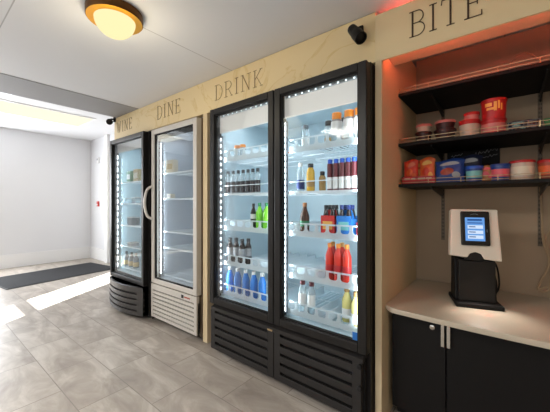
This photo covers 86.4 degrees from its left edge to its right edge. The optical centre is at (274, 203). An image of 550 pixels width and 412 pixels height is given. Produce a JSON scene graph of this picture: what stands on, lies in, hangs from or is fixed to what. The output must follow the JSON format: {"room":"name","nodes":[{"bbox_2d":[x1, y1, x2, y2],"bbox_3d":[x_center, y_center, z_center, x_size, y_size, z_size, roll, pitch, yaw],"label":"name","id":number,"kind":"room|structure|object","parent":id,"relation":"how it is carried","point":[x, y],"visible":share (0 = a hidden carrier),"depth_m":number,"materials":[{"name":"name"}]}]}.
{"room":"convenience store","nodes":[
{"label":"convenience store","id":0,"kind":"room"},
{"bbox_2d":[0,127,90,254],"bbox_3d":[-5.814,-0.106,4.455,0.120,2.597,5.560,0,0,38],"label":"wall","id":1,"kind":"structure","parent":0,"point":[45,179],"depth_m":5.84,"materials":[{"name":"white paint"}]},
{"bbox_2d":[0,246,89,268],"bbox_3d":[-5.759,1.067,4.411,0.022,0.250,5.360,0,0,38],"label":"baseboard","id":2,"kind":"structure","parent":1,"relation":"attached to","point":[42,257],"depth_m":5.83,"materials":[{"name":"white paint"}]},
{"bbox_2d":[0,96,113,140],"bbox_3d":[-4.426,-1.465,3.355,3.624,0.120,5.560,0,0,38],"label":"ceiling","id":3,"kind":"structure","parent":0,"point":[96,129],"depth_m":5.17,"materials":[{"name":"white paint"}]},
{"bbox_2d":[0,92,15,99],"bbox_3d":[-3.816,-1.399,3.331,0.320,0.012,1.280,0,0,38],"label":"ceiling light panel","id":4,"kind":"object","parent":3,"relation":"attached to","point":[2,95],"visible":0.59,"depth_m":3.80,"materials":[{"name":"white paint"}]},
{"bbox_2d":[0,92,11,98],"bbox_3d":[-3.816,-1.399,3.331,0.260,0.005,1.220,0,0,38],"label":"diffuser","id":5,"kind":"object","parent":4,"relation":"attached to","point":[2,95],"depth_m":3.80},
{"bbox_2d":[0,99,95,126],"bbox_3d":[-4.028,-1.399,4.054,0.750,0.012,2.550,0,0,38],"label":"ceiling light panel","id":6,"kind":"object","parent":3,"relation":"attached to","point":[6,106],"visible":1,"depth_m":4.55,"materials":[{"name":"white paint"}]},
{"bbox_2d":[91,133,113,262],"bbox_3d":[-0.637,-0.132,3.836,8.764,2.647,0.100,0,0,38],"label":"wall","id":7,"kind":"structure","parent":0,"point":[97,145],"depth_m":6.26,"materials":[{"name":"white paint"}]},
{"bbox_2d":[0,73,137,117],"bbox_3d":[-2.794,-1.281,2.061,0.540,0.454,5.560,0,0,38],"label":"beam","id":8,"kind":"structure","parent":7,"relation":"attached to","point":[9,84],"depth_m":2.87,"materials":[{"name":"grey paint"}]},
{"bbox_2d":[90,246,103,260],"bbox_3d":[-3.780,1.067,6.249,0.808,0.250,0.022,0,0,38],"label":"baseboard","id":9,"kind":"structure","parent":7,"relation":"attached to","point":[95,253],"depth_m":6.25,"materials":[{"name":"white paint"}]},
{"bbox_2d":[104,134,108,262],"bbox_3d":[-3.417,-0.106,5.943,0.140,2.597,0.050,0,0,38],"label":"trim","id":10,"kind":"structure","parent":7,"relation":"attached to","point":[106,137],"depth_m":5.90,"materials":[{"name":"white paint"}]},
{"bbox_2d":[0,258,398,411],"bbox_3d":[-2.396,1.232,1.778,9.164,0.080,5.610,0,0,38],"label":"floor","id":11,"kind":"structure","parent":0,"point":[64,347],"depth_m":2.19,"materials":[{"name":"tile"}]},
{"bbox_2d":[0,262,109,289],"bbox_3d":[-3.738,1.187,5.003,1.000,0.010,1.620,0,0,30],"label":"entrance mat","id":12,"kind":"object","parent":11,"relation":"on","point":[42,276],"visible":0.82,"depth_m":4.83,"materials":[{"name":"carpet"}]},
{"bbox_2d":[109,131,151,316],"bbox_3d":[-1.435,0.220,3.486,0.810,1.945,0.830,0,0,38],"label":"cooler","id":13,"kind":"object","parent":11,"relation":"on","point":[129,287],"visible":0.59,"depth_m":3.35,"materials":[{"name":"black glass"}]},
{"bbox_2d":[109,276,147,315],"bbox_3d":[-1.661,1.002,3.221,0.785,0.290,0.135,0,0,38],"label":"grille","id":14,"kind":"object","parent":13,"relation":"attached to","point":[126,296],"depth_m":3.07,"materials":[{"name":"grey plastic"}]},
{"bbox_2d":[120,263,140,272],"bbox_3d":[-1.407,0.749,3.521,0.720,0.014,0.560,0,0,38],"label":"shelf","id":15,"kind":"object","parent":13,"relation":"attached to","point":[126,268],"depth_m":3.43,"materials":[{"name":"white metal"}]},
{"bbox_2d":[120,243,140,249],"bbox_3d":[-1.407,0.499,3.521,0.720,0.014,0.560,0,0,38],"label":"shelf","id":16,"kind":"object","parent":13,"relation":"attached to","point":[122,245],"depth_m":3.47,"materials":[{"name":"white metal"}]},
{"bbox_2d":[120,224,140,227],"bbox_3d":[-1.407,0.254,3.521,0.720,0.014,0.560,0,0,38],"label":"shelf","id":17,"kind":"object","parent":13,"relation":"attached to","point":[121,225],"depth_m":3.46,"materials":[{"name":"white metal"}]},
{"bbox_2d":[126,217,140,224],"bbox_3d":[-1.661,0.200,3.435,0.138,0.093,0.100,0,0,38],"label":"tub","id":18,"kind":"object","parent":13,"relation":"on","point":[130,220],"visible":1,"depth_m":3.40,"materials":[{"name":"clear plastic"}]},
{"bbox_2d":[133,169,140,180],"bbox_3d":[-1.577,-0.329,3.368,0.110,0.140,0.062,0,0,38],"label":"juice carton","id":19,"kind":"object","parent":13,"relation":"on","point":[136,172],"visible":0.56,"depth_m":3.33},
{"bbox_2d":[143,117,202,337],"bbox_3d":[-0.775,0.220,3.000,0.777,1.945,0.791,0,0,38],"label":"cooler","id":20,"kind":"object","parent":11,"relation":"on","point":[177,222],"visible":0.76,"depth_m":2.94,"materials":[{"name":"beige metal"}]},
{"bbox_2d":[166,159,177,172],"bbox_3d":[-1.047,-0.382,2.973,0.130,0.125,0.062,0,0,38],"label":"snacks","id":21,"kind":"object","parent":20,"relation":"on","point":[171,165],"visible":0.82,"depth_m":2.94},
{"bbox_2d":[151,289,198,335],"bbox_3d":[-0.955,0.995,2.748,0.744,0.275,0.030,0,0,38],"label":"grille","id":22,"kind":"object","parent":20,"relation":"attached to","point":[180,312],"depth_m":2.70,"materials":[{"name":"silver metal"}]},
{"bbox_2d":[163,268,192,282],"bbox_3d":[-0.731,0.729,3.030,0.656,0.014,0.530,0,0,38],"label":"shelf","id":23,"kind":"object","parent":20,"relation":"attached to","point":[184,275],"depth_m":3.01,"materials":[{"name":"white metal"}]},
{"bbox_2d":[163,243,192,252],"bbox_3d":[-0.731,0.449,3.030,0.656,0.014,0.530,0,0,38],"label":"shelf","id":24,"kind":"object","parent":20,"relation":"attached to","point":[171,246],"depth_m":3.06,"materials":[{"name":"white metal"}]},
{"bbox_2d":[163,229,192,234],"bbox_3d":[-0.731,0.284,3.030,0.656,0.014,0.530,0,0,38],"label":"shelf","id":25,"kind":"object","parent":20,"relation":"attached to","point":[165,231],"depth_m":3.02,"materials":[{"name":"white metal"}]},
{"bbox_2d":[163,170,192,176],"bbox_3d":[-0.731,-0.311,3.030,0.656,0.014,0.530,0,0,38],"label":"shelf","id":26,"kind":"object","parent":20,"relation":"attached to","point":[189,173],"depth_m":3.04,"materials":[{"name":"white metal"}]},
{"bbox_2d":[203,113,212,342],"bbox_3d":[-0.370,0.207,2.813,0.058,1.970,0.750,0,0,38],"label":"trim","id":27,"kind":"structure","parent":11,"relation":"on","point":[207,305],"depth_m":2.52,"materials":[{"name":"beige paint"}]},
{"bbox_2d":[210,60,374,411],"bbox_3d":[0.226,0.214,2.238,1.300,1.955,0.816,0,0,40],"label":"cooler","id":28,"kind":"object","parent":11,"relation":"on","point":[324,357],"visible":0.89,"depth_m":1.94,"materials":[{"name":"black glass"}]},
{"bbox_2d":[226,266,233,291],"bbox_3d":[-0.370,0.614,2.402,0.060,0.205,0.059,0,0,38],"label":"drink bottle","id":29,"kind":"object","parent":28,"relation":"on","point":[229,277],"visible":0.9,"depth_m":2.38,"materials":[{"name":"plastic"}]},
{"bbox_2d":[227,237,232,261],"bbox_3d":[-0.369,0.376,2.401,0.054,0.200,0.053,0,0,38],"label":"bottle","id":30,"kind":"object","parent":28,"relation":"on","point":[229,245],"visible":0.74,"depth_m":2.38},
{"bbox_2d":[233,237,238,261],"bbox_3d":[-0.318,0.376,2.398,0.054,0.200,0.053,0,0,38],"label":"bottle","id":31,"kind":"object","parent":28,"relation":"on","point":[236,244],"visible":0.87,"depth_m":2.38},
{"bbox_2d":[234,267,241,293],"bbox_3d":[-0.298,0.614,2.343,0.060,0.205,0.059,0,0,38],"label":"drink bottle","id":32,"kind":"object","parent":28,"relation":"on","point":[237,278],"visible":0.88,"depth_m":2.32,"materials":[{"name":"plastic"}]},
{"bbox_2d":[239,239,245,262],"bbox_3d":[-0.259,0.376,2.310,0.054,0.200,0.053,0,0,38],"label":"bottle","id":33,"kind":"object","parent":28,"relation":"on","point":[242,250],"visible":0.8,"depth_m":2.29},
{"bbox_2d":[211,309,273,377],"bbox_3d":[-0.253,0.995,2.145,0.652,0.305,0.030,0,0,40],"label":"grille","id":34,"kind":"object","parent":28,"relation":"attached to","point":[251,343],"depth_m":2.11,"materials":[{"name":"grey plastic"}]},
{"bbox_2d":[242,269,249,295],"bbox_3d":[-0.227,0.614,2.284,0.060,0.205,0.059,0,0,38],"label":"drink bottle","id":35,"kind":"object","parent":28,"relation":"on","point":[245,280],"visible":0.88,"depth_m":2.26,"materials":[{"name":"plastic"}]},
{"bbox_2d":[245,238,251,263],"bbox_3d":[-0.212,0.376,2.337,0.054,0.200,0.053,0,0,38],"label":"bottle","id":36,"kind":"object","parent":28,"relation":"on","point":[248,247],"visible":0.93,"depth_m":2.31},
{"bbox_2d":[250,203,255,227],"bbox_3d":[-0.165,0.096,2.232,0.045,0.200,0.044,0,0,38],"label":"bottle","id":37,"kind":"object","parent":28,"relation":"on","point":[253,211],"visible":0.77,"depth_m":2.22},
{"bbox_2d":[250,271,257,298],"bbox_3d":[-0.161,0.614,2.228,0.060,0.205,0.059,0,0,38],"label":"drink bottle","id":38,"kind":"object","parent":28,"relation":"on","point":[253,282],"visible":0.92,"depth_m":2.21,"materials":[{"name":"plastic"}]},
{"bbox_2d":[255,168,260,192],"bbox_3d":[-0.129,-0.176,2.202,0.041,0.185,0.040,0,0,38],"label":"soda bottle","id":39,"kind":"object","parent":28,"relation":"on","point":[257,187],"visible":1,"depth_m":2.19,"materials":[{"name":"clear plastic"}]},
{"bbox_2d":[256,203,262,227],"bbox_3d":[-0.115,0.093,2.191,0.056,0.205,0.055,0,0,38],"label":"soda bottle","id":40,"kind":"object","parent":28,"relation":"on","point":[259,213],"visible":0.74,"depth_m":2.17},
{"bbox_2d":[258,272,265,300],"bbox_3d":[-0.094,0.614,2.173,0.060,0.205,0.059,0,0,38],"label":"drink bottle","id":41,"kind":"object","parent":28,"relation":"on","point":[262,283],"visible":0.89,"depth_m":2.15,"materials":[{"name":"plastic"}]},
{"bbox_2d":[263,203,267,228],"bbox_3d":[-0.061,0.093,2.146,0.056,0.205,0.055,0,0,38],"label":"soda bottle","id":42,"kind":"object","parent":28,"relation":"on","point":[265,212],"visible":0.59,"depth_m":2.12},
{"bbox_2d":[223,192,322,195],"bbox_3d":[-0.008,-0.076,2.437,0.579,0.014,0.608,0,0,40],"label":"shelf","id":43,"kind":"object","parent":28,"relation":"attached to","point":[224,193],"depth_m":2.38,"materials":[{"name":"white metal"}]},
{"bbox_2d":[223,155,322,167],"bbox_3d":[-0.008,-0.346,2.437,0.579,0.014,0.608,0,0,40],"label":"shelf","id":44,"kind":"object","parent":28,"relation":"attached to","point":[234,161],"depth_m":2.39,"materials":[{"name":"white metal"}]},
{"bbox_2d":[241,279,317,298],"bbox_3d":[-0.008,0.724,2.437,0.579,0.014,0.608,0,0,40],"label":"shelf","id":45,"kind":"object","parent":28,"relation":"attached to","point":[296,284],"depth_m":2.54,"materials":[{"name":"white metal"}]},
{"bbox_2d":[297,163,304,190],"bbox_3d":[0.171,-0.179,1.953,0.053,0.190,0.052,0,0,38],"label":"water bottle","id":46,"kind":"object","parent":28,"relation":"on","point":[300,185],"visible":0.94,"depth_m":1.94,"materials":[{"name":"clear plastic"}]},
{"bbox_2d":[299,280,306,311],"bbox_3d":[0.183,0.611,1.943,0.053,0.210,0.052,0,0,38],"label":"bottle","id":47,"kind":"object","parent":28,"relation":"on","point":[302,294],"visible":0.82,"depth_m":1.93,"materials":[{"name":"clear plastic"}]},
{"bbox_2d":[300,203,309,230],"bbox_3d":[0.197,0.093,1.932,0.063,0.205,0.062,0,0,38],"label":"glass bottle","id":48,"kind":"object","parent":28,"relation":"on","point":[304,217],"visible":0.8,"depth_m":1.91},
{"bbox_2d":[302,125,309,145],"bbox_3d":[0.201,-0.436,1.928,0.053,0.165,0.052,0,0,38],"label":"glass jar","id":49,"kind":"object","parent":28,"relation":"on","point":[305,127],"visible":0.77,"depth_m":1.91,"materials":[{"name":"clear glass"}]},
{"bbox_2d":[306,163,314,190],"bbox_3d":[0.232,-0.173,1.903,0.055,0.178,0.054,0,0,38],"label":"juice bottle","id":50,"kind":"object","parent":28,"relation":"on","point":[310,175],"visible":0.89,"depth_m":1.88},
{"bbox_2d":[307,282,315,314],"bbox_3d":[0.237,0.611,1.899,0.053,0.210,0.052,0,0,38],"label":"bottle","id":51,"kind":"object","parent":28,"relation":"on","point":[311,297],"visible":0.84,"depth_m":1.88,"materials":[{"name":"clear plastic"}]},
{"bbox_2d":[274,332,362,411],"bbox_3d":[0.232,0.995,1.742,0.597,0.305,0.030,0,0,40],"label":"grille","id":52,"kind":"object","parent":28,"relation":"attached to","point":[332,378],"depth_m":1.71,"materials":[{"name":"grey plastic"}]},
{"bbox_2d":[319,171,325,190],"bbox_3d":[0.304,-0.146,1.881,0.044,0.125,0.043,0,0,38],"label":"juice bottle","id":53,"kind":"object","parent":28,"relation":"on","point":[322,184],"visible":0.91,"depth_m":1.86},
{"bbox_2d":[288,189,356,194],"bbox_3d":[0.483,-0.076,2.029,0.539,0.014,0.608,0,0,40],"label":"shelf","id":54,"kind":"object","parent":28,"relation":"attached to","point":[353,191],"depth_m":1.89,"materials":[{"name":"white metal"}]},
{"bbox_2d":[288,144,356,162],"bbox_3d":[0.483,-0.346,2.029,0.539,0.014,0.608,0,0,40],"label":"shelf","id":55,"kind":"object","parent":28,"relation":"attached to","point":[301,150],"depth_m":1.92,"materials":[{"name":"white metal"}]},
{"bbox_2d":[293,290,353,323],"bbox_3d":[0.483,0.724,2.029,0.539,0.014,0.608,0,0,40],"label":"shelf","id":56,"kind":"object","parent":28,"relation":"attached to","point":[329,297],"depth_m":1.94,"materials":[{"name":"white metal"}]},
{"bbox_2d":[325,243,333,279],"bbox_3d":[0.340,0.358,1.813,0.055,0.235,0.054,0,0,38],"label":"soda bottle","id":57,"kind":"object","parent":28,"relation":"on","point":[329,257],"visible":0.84,"depth_m":1.79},
{"bbox_2d":[321,210,337,232],"bbox_3d":[0.354,0.116,1.839,0.094,0.160,0.101,0,0,40],"label":"carrier","id":58,"kind":"object","parent":28,"relation":"on","point":[325,219],"visible":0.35,"depth_m":1.80,"materials":[{"name":"red cardboard"}]},
{"bbox_2d":[327,159,332,189],"bbox_3d":[0.341,-0.179,1.812,0.038,0.190,0.037,0,0,38],"label":"drink bottle","id":59,"kind":"object","parent":28,"relation":"on","point":[330,161],"visible":0.89,"depth_m":1.80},
{"bbox_2d":[314,265,356,290],"bbox_3d":[0.483,0.484,2.029,0.539,0.014,0.608,0,0,40],"label":"shelf","id":60,"kind":"object","parent":28,"relation":"attached to","point":[316,280],"depth_m":1.74,"materials":[{"name":"white metal"}]},
{"bbox_2d":[333,159,338,189],"bbox_3d":[0.373,-0.179,1.786,0.038,0.190,0.037,0,0,38],"label":"drink bottle","id":61,"kind":"object","parent":28,"relation":"on","point":[336,161],"visible":0.93,"depth_m":1.77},
{"bbox_2d":[331,112,342,140],"bbox_3d":[0.376,-0.454,1.783,0.069,0.200,0.068,0,0,38],"label":"juice bottle","id":62,"kind":"object","parent":28,"relation":"on","point":[336,123],"visible":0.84,"depth_m":1.76,"materials":[{"name":"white plastic"}]},
{"bbox_2d":[334,243,342,280],"bbox_3d":[0.384,0.358,1.776,0.055,0.235,0.054,0,0,38],"label":"soda bottle","id":63,"kind":"object","parent":28,"relation":"on","point":[338,255],"visible":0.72,"depth_m":1.75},
{"bbox_2d":[339,158,344,189],"bbox_3d":[0.404,-0.179,1.760,0.038,0.190,0.037,0,0,38],"label":"drink bottle","id":64,"kind":"object","parent":28,"relation":"on","point":[342,160],"visible":0.92,"depth_m":1.75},
{"bbox_2d":[336,210,356,234],"bbox_3d":[0.437,0.116,1.770,0.094,0.160,0.101,0,0,40],"label":"carrier","id":65,"kind":"object","parent":28,"relation":"on","point":[340,220],"visible":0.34,"depth_m":1.74,"materials":[{"name":"cardboard"}]},
{"bbox_2d":[342,244,351,282],"bbox_3d":[0.428,0.358,1.740,0.055,0.235,0.054,0,0,38],"label":"soda bottle","id":66,"kind":"object","parent":28,"relation":"on","point":[346,258],"visible":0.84,"depth_m":1.72,"materials":[{"name":"plastic"}]},
{"bbox_2d":[342,289,351,321],"bbox_3d":[0.441,0.614,1.794,0.061,0.205,0.060,0,0,38],"label":"water bottle","id":67,"kind":"object","parent":28,"relation":"on","point":[346,300],"visible":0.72,"depth_m":1.77,"materials":[{"name":"plastic"}]},
{"bbox_2d":[345,157,350,189],"bbox_3d":[0.434,-0.179,1.735,0.038,0.190,0.037,0,0,38],"label":"drink bottle","id":68,"kind":"object","parent":28,"relation":"on","point":[348,160],"visible":0.94,"depth_m":1.72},
{"bbox_2d":[343,109,353,138],"bbox_3d":[0.439,-0.454,1.731,0.069,0.200,0.068,0,0,38],"label":"juice bottle","id":69,"kind":"object","parent":28,"relation":"on","point":[349,113],"visible":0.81,"depth_m":1.71,"materials":[{"name":"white plastic"}]},
{"bbox_2d":[351,157,356,188],"bbox_3d":[0.464,-0.179,1.710,0.038,0.190,0.037,0,0,38],"label":"drink bottle","id":70,"kind":"object","parent":28,"relation":"on","point":[354,159],"visible":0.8,"depth_m":1.69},
{"bbox_2d":[351,291,356,326],"bbox_3d":[0.473,0.614,1.702,0.061,0.205,0.060,0,0,38],"label":"water bottle","id":71,"kind":"object","parent":28,"relation":"on","point":[354,301],"visible":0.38,"depth_m":1.68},
{"bbox_2d":[353,107,356,136],"bbox_3d":[0.489,-0.454,1.689,0.069,0.200,0.068,0,0,38],"label":"juice bottle","id":72,"kind":"object","parent":28,"relation":"on","point":[355,115],"visible":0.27,"depth_m":1.68,"materials":[{"name":"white plastic"}]},
{"bbox_2d":[392,313,549,411],"bbox_3d":[1.414,0.885,1.417,1.465,0.613,0.642,0,0,38],"label":"base cabinet","id":73,"kind":"object","parent":11,"relation":"on","point":[436,367],"visible":0.56,"depth_m":1.43,"materials":[{"name":"black wood"}]},
{"bbox_2d":[386,279,549,348],"bbox_3d":[1.408,0.565,1.394,1.526,0.026,0.768,0,0,38],"label":"countertop","id":74,"kind":"structure","parent":73,"relation":"on","point":[525,319],"depth_m":1.48,"materials":[{"name":"beige laminate"}]},
{"bbox_2d":[448,209,504,311],"bbox_3d":[1.111,0.290,1.637,0.255,0.523,0.220,0,0,21],"label":"kiosk","id":75,"kind":"object","parent":74,"relation":"on","point":[474,247],"visible":1,"depth_m":1.57,"materials":[{"name":"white plastic"}]},
{"bbox_2d":[0,0,549,117],"bbox_3d":[-0.702,-1.283,0.403,4.800,0.450,5.560,0,0,38],"label":"ceiling","id":76,"kind":"structure","parent":0,"point":[181,45],"depth_m":1.88,"materials":[{"name":"paint"}]},
{"bbox_2d":[85,0,142,39],"bbox_3d":[-0.885,-0.991,1.620,0.284,0.133,0.284,0,0,38],"label":"ceiling lamp","id":77,"kind":"object","parent":76,"relation":"attached to","point":[116,19],"visible":1,"depth_m":1.55,"materials":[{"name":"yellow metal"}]},
{"bbox_2d":[114,12,376,139],"bbox_3d":[-0.484,-0.916,2.902,3.235,0.276,0.752,0,0,38],"label":"fascia","id":78,"kind":"object","parent":76,"relation":"attached to","point":[334,49],"visible":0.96,"depth_m":2.12,"materials":[{"name":"wood"}]},
{"bbox_2d":[348,24,366,44],"bbox_3d":[0.455,-0.936,1.607,0.091,0.132,0.120,0,0,-4],"label":"spotlight","id":79,"kind":"object","parent":78,"relation":"attached to","point":[357,33],"visible":1,"depth_m":1.58,"materials":[{"name":"metal"}]},
{"bbox_2d":[382,59,415,411],"bbox_3d":[0.816,0.092,1.887,0.012,2.200,0.772,0,0,38],"label":"wall","id":80,"kind":"structure","parent":0,"point":[398,120],"depth_m":1.75,"materials":[{"name":"beige paint"}]},
{"bbox_2d":[375,60,381,411],"bbox_3d":[0.780,0.207,1.860,0.036,1.970,0.715,0,0,38],"label":"trim","id":81,"kind":"structure","parent":80,"relation":"attached to","point":[378,64],"depth_m":1.58,"materials":[{"name":"beige paint"}]},
{"bbox_2d":[375,0,549,65],"bbox_3d":[1.414,-0.898,1.037,2.052,0.254,0.218,0,0,38],"label":"header","id":82,"kind":"object","parent":80,"relation":"attached to","point":[415,29],"visible":1,"depth_m":1.41,"materials":[{"name":"beige paint"}]},
{"bbox_2d":[416,24,549,297],"bbox_3d":[1.851,0.067,1.553,2.027,2.250,0.030,0,0,38],"label":"wall","id":83,"kind":"structure","parent":0,"point":[524,263],"depth_m":1.86,"materials":[{"name":"beige paint"}]},
{"bbox_2d":[441,110,444,239],"bbox_3d":[1.183,-0.253,2.059,0.022,1.010,0.006,0,0,38],"label":"upright","id":84,"kind":"object","parent":83,"relation":"attached to","point":[443,118],"visible":0.35,"depth_m":2.06,"materials":[{"name":"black metal"}]},
{"bbox_2d":[447,148,499,165],"bbox_3d":[1.314,-0.293,1.948,0.290,0.180,0.017,0,0,38],"label":"chalkboard sign","id":85,"kind":"object","parent":83,"relation":"attached to","point":[490,156],"visible":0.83,"depth_m":1.90,"materials":[{"name":"black"}]},
{"bbox_2d":[398,54,549,117],"bbox_3d":[1.469,-0.657,1.536,1.445,0.102,0.457,0,0,38],"label":"wall shelf","id":86,"kind":"object","parent":83,"relation":"attached to","point":[533,78],"visible":1,"depth_m":1.69,"materials":[{"name":"wood"}]},
{"bbox_2d":[398,119,549,160],"bbox_3d":[1.469,-0.350,1.536,1.445,0.102,0.457,0,0,38],"label":"wall shelf","id":87,"kind":"object","parent":83,"relation":"attached to","point":[540,136],"visible":0.98,"depth_m":1.68,"materials":[{"name":"black metal"}]},
{"bbox_2d":[415,131,431,141],"bbox_3d":[0.923,-0.408,1.820,0.098,0.070,0.097,0,0,38],"label":"bowl","id":88,"kind":"object","parent":87,"relation":"on","point":[421,133],"visible":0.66,"depth_m":1.78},
{"bbox_2d":[415,123,431,131],"bbox_3d":[0.925,-0.467,1.819,0.093,0.045,0.093,0,0,38],"label":"bowl","id":89,"kind":"object","parent":88,"relation":"on","point":[421,127],"visible":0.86,"depth_m":1.78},
{"bbox_2d":[434,127,456,138],"bbox_3d":[1.015,-0.408,1.748,0.119,0.070,0.118,0,0,38],"label":"bowl","id":90,"kind":"object","parent":87,"relation":"on","point":[446,130],"visible":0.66,"depth_m":1.70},
{"bbox_2d":[435,119,455,128],"bbox_3d":[1.018,-0.469,1.751,0.110,0.050,0.109,0,0,38],"label":"bowl","id":91,"kind":"object","parent":90,"relation":"on","point":[444,123],"visible":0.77,"depth_m":1.71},
{"bbox_2d":[459,119,480,135],"bbox_3d":[1.111,-0.423,1.672,0.106,0.100,0.105,0,0,38],"label":"cup","id":92,"kind":"object","parent":87,"relation":"on","point":[468,124],"visible":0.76,"depth_m":1.63,"materials":[{"name":"plastic"}]},
{"bbox_2d":[463,111,479,119],"bbox_3d":[1.125,-0.496,1.673,0.081,0.045,0.080,0,0,38],"label":"cup","id":93,"kind":"object","parent":92,"relation":"on","point":[474,114],"visible":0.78,"depth_m":1.64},
{"bbox_2d":[480,117,506,133],"bbox_3d":[1.197,-0.417,1.603,0.119,0.088,0.118,0,0,38],"label":"bucket","id":94,"kind":"object","parent":87,"relation":"on","point":[495,121],"visible":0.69,"depth_m":1.56,"materials":[{"name":"plastic"}]},
{"bbox_2d":[480,97,506,119],"bbox_3d":[1.198,-0.514,1.603,0.119,0.105,0.118,0,0,38],"label":"bucket","id":95,"kind":"object","parent":94,"relation":"on","point":[496,106],"visible":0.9,"depth_m":1.56,"materials":[{"name":"red plastic"}]},
{"bbox_2d":[485,100,501,110],"bbox_3d":[1.167,-0.524,1.564,0.074,0.052,0.015,0,0,38],"label":"print","id":96,"kind":"object","parent":95,"relation":"attached to","point":[490,105],"depth_m":1.56,"materials":[{"name":"gold paper"}]},
{"bbox_2d":[508,118,540,129],"bbox_3d":[1.308,-0.401,1.541,0.127,0.052,0.113,0,0,38],"label":"wire basket","id":97,"kind":"object","parent":87,"relation":"on","point":[539,118],"visible":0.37,"depth_m":1.50,"materials":[{"name":"grey metal"}]},
{"bbox_2d":[507,120,527,129],"bbox_3d":[1.280,-0.410,1.543,0.088,0.062,0.030,0,0,33],"label":"snack packet","id":98,"kind":"object","parent":97,"relation":"in","point":[515,122],"visible":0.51,"depth_m":1.54,"materials":[{"name":"plastic"}]},
{"bbox_2d":[511,122,525,128],"bbox_3d":[1.277,-0.412,1.535,0.058,0.042,0.013,0,0,33],"label":"print","id":99,"kind":"object","parent":98,"relation":"attached to","point":[516,123],"depth_m":1.53},
{"bbox_2d":[398,172,549,196],"bbox_3d":[1.469,-0.100,1.536,1.445,0.102,0.457,0,0,38],"label":"wall shelf","id":100,"kind":"object","parent":83,"relation":"attached to","point":[542,183],"visible":0.94,"depth_m":1.65,"materials":[{"name":"black metal"}]},
{"bbox_2d":[402,175,435,183],"bbox_3d":[0.903,-0.146,1.823,0.188,0.045,0.101,0,0,38],"label":"display tray","id":101,"kind":"object","parent":100,"relation":"on","point":[417,179],"visible":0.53,"depth_m":1.78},
{"bbox_2d":[404,159,418,176],"bbox_3d":[0.854,-0.205,1.837,0.048,0.154,0.079,0,0,-28],"label":"snack bag","id":102,"kind":"object","parent":101,"relation":"in","point":[411,166],"visible":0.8,"depth_m":1.82,"materials":[{"name":"red plastic"}]},
{"bbox_2d":[406,162,415,176],"bbox_3d":[0.846,-0.208,1.822,0.058,0.104,0.014,0,0,34],"label":"print","id":103,"kind":"object","parent":102,"relation":"attached to","point":[410,166],"depth_m":1.82,"materials":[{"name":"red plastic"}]},
{"bbox_2d":[419,157,434,175],"bbox_3d":[0.927,-0.207,1.781,0.090,0.160,0.042,0,0,41],"label":"snack bag","id":104,"kind":"object","parent":101,"relation":"in","point":[427,165],"visible":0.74,"depth_m":1.77,"materials":[{"name":"orange plastic"}]},
{"bbox_2d":[422,160,432,175],"bbox_3d":[0.919,-0.211,1.769,0.059,0.109,0.013,0,0,41],"label":"print","id":105,"kind":"object","parent":104,"relation":"attached to","point":[427,165],"depth_m":1.77,"materials":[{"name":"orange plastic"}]},
{"bbox_2d":[435,158,465,182],"bbox_3d":[1.021,-0.195,1.710,0.155,0.143,0.065,0,0,38],"label":"snack bag","id":106,"kind":"object","parent":100,"relation":"on","point":[454,167],"visible":0.91,"depth_m":1.69,"materials":[{"name":"blue plastic"}]},
{"bbox_2d":[440,161,459,176],"bbox_3d":[1.010,-0.200,1.692,0.104,0.096,0.023,0,0,38],"label":"print","id":107,"kind":"object","parent":106,"relation":"attached to","point":[447,168],"depth_m":1.69},
{"bbox_2d":[460,154,482,181],"bbox_3d":[1.141,-0.208,1.723,0.140,0.168,0.066,0,0,33],"label":"snack bag","id":108,"kind":"object","parent":100,"relation":"on","point":[474,159],"visible":0.31,"depth_m":1.71,"materials":[{"name":"plastic"}]},
{"bbox_2d":[464,158,477,173],"bbox_3d":[1.132,-0.212,1.704,0.094,0.113,0.023,0,0,33],"label":"print","id":109,"kind":"object","parent":108,"relation":"attached to","point":[469,161],"depth_m":1.71,"materials":[{"name":"blue paper"}]},
{"bbox_2d":[465,165,483,181],"bbox_3d":[1.103,-0.166,1.620,0.085,0.085,0.084,0,0,38],"label":"tub","id":110,"kind":"object","parent":100,"relation":"on","point":[476,171],"visible":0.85,"depth_m":1.59,"materials":[{"name":"teal plastic"}]},
{"bbox_2d":[482,165,491,180],"bbox_3d":[1.152,-0.167,1.592,0.072,0.088,0.040,0,0,38],"label":"snack bag","id":111,"kind":"object","parent":100,"relation":"on","point":[486,170],"visible":0.6,"depth_m":1.58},
{"bbox_2d":[482,167,491,177],"bbox_3d":[1.146,-0.170,1.582,0.048,0.060,0.015,0,0,38],"label":"print","id":112,"kind":"object","parent":111,"relation":"attached to","point":[486,170],"depth_m":1.58},
{"bbox_2d":[490,163,510,180],"bbox_3d":[1.199,-0.168,1.557,0.089,0.088,0.088,0,0,38],"label":"tub","id":113,"kind":"object","parent":100,"relation":"on","point":[499,169],"visible":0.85,"depth_m":1.52,"materials":[{"name":"blue plastic"}]},
{"bbox_2d":[509,159,535,179],"bbox_3d":[1.282,-0.173,1.517,0.108,0.100,0.107,0,0,38],"label":"tub","id":114,"kind":"object","parent":100,"relation":"on","point":[518,167],"visible":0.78,"depth_m":1.48,"materials":[{"name":"plastic"}]},
{"bbox_2d":[537,159,549,178],"bbox_3d":[1.368,-0.171,1.449,0.108,0.095,0.107,0,0,38],"label":"tub","id":115,"kind":"object","parent":100,"relation":"on","point":[543,165],"visible":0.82,"depth_m":1.44,"materials":[{"name":"orange plastic"}]},
{"bbox_2d":[538,93,542,245],"bbox_3d":[1.580,-0.253,1.744,0.022,1.010,0.006,0,0,38],"label":"upright","id":116,"kind":"object","parent":83,"relation":"attached to","point":[540,104],"visible":0.51,"depth_m":1.74,"materials":[{"name":"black metal"}]},
{"bbox_2d":[537,187,549,289],"bbox_3d":[1.555,0.200,1.692,0.067,0.597,0.054,0,0,-36],"label":"power cable","id":117,"kind":"object","parent":83,"relation":"attached to","point":[541,206],"visible":0.98,"depth_m":1.69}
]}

